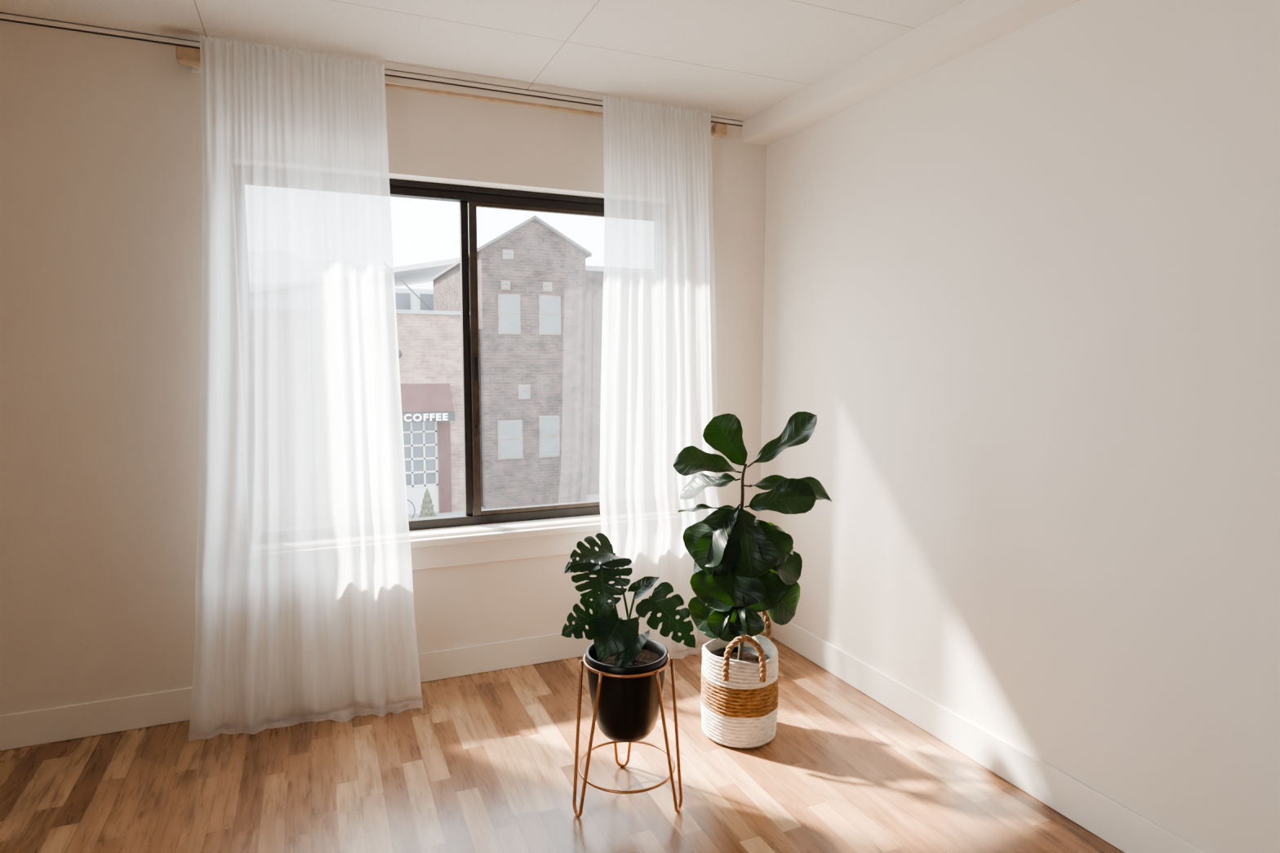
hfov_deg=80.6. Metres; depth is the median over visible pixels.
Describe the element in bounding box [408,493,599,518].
ground
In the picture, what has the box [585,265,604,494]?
neighbouring building
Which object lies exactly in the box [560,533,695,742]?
monstera
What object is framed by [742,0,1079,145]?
ceiling beam
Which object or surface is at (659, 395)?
curtain
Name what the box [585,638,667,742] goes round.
pot
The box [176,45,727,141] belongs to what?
curtain rod
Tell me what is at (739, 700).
woven basket
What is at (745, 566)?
fiddle leaf fig
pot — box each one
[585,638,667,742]
[711,647,769,661]
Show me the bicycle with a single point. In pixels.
(406, 500)
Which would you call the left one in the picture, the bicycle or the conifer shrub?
the bicycle
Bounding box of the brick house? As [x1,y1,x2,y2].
[429,215,591,509]
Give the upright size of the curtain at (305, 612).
2.337 m
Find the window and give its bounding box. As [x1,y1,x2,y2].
[389,178,604,570]
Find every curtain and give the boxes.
[187,35,422,741]
[599,95,721,660]
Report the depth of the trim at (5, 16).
2.77 m
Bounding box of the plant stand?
[572,653,682,817]
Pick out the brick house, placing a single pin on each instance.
(531, 293)
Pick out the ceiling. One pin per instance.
(729, 60)
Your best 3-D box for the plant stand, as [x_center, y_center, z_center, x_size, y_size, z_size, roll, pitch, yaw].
[-0.057,0.885,2.223,0.316,0.430,0.313,-2,6,-23]
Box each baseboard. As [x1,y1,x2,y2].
[0,628,594,751]
[756,610,1207,852]
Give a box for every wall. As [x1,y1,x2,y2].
[0,20,766,715]
[760,0,1279,852]
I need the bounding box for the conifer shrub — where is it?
[417,488,436,517]
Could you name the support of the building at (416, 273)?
on the ground
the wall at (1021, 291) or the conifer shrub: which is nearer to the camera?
the wall at (1021, 291)
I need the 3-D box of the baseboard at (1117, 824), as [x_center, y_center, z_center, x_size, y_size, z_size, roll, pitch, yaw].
[1.557,1.125,1.357,0.012,0.120,5.000,-2,6,-23]
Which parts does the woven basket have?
handle, handle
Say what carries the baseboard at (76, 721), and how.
attached to the wall at (101, 171)
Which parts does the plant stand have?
leg, leg, leg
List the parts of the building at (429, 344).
garage glass, garage door, door post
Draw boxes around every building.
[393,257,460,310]
[394,272,464,514]
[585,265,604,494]
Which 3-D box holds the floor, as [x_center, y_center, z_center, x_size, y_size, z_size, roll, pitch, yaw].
[-0.264,1.273,0.618,4.250,0.050,5.270,-2,6,-23]
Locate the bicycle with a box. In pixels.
[406,499,415,518]
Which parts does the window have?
sill, sash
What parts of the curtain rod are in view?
rod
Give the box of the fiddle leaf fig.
[672,411,832,663]
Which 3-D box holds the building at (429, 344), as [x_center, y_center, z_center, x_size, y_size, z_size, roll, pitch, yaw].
[-11.258,-1.224,22.039,11.200,6.913,8.722,-2,6,-23]
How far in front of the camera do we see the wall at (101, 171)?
2.55 m
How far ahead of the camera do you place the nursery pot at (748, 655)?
2.67 m
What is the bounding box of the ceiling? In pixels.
[0,0,965,121]
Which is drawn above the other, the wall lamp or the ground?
the wall lamp
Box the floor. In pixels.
[0,631,1124,852]
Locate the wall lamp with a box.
[398,350,402,357]
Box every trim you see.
[0,13,743,125]
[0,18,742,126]
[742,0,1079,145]
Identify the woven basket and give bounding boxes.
[700,610,778,747]
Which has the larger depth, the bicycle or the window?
the bicycle

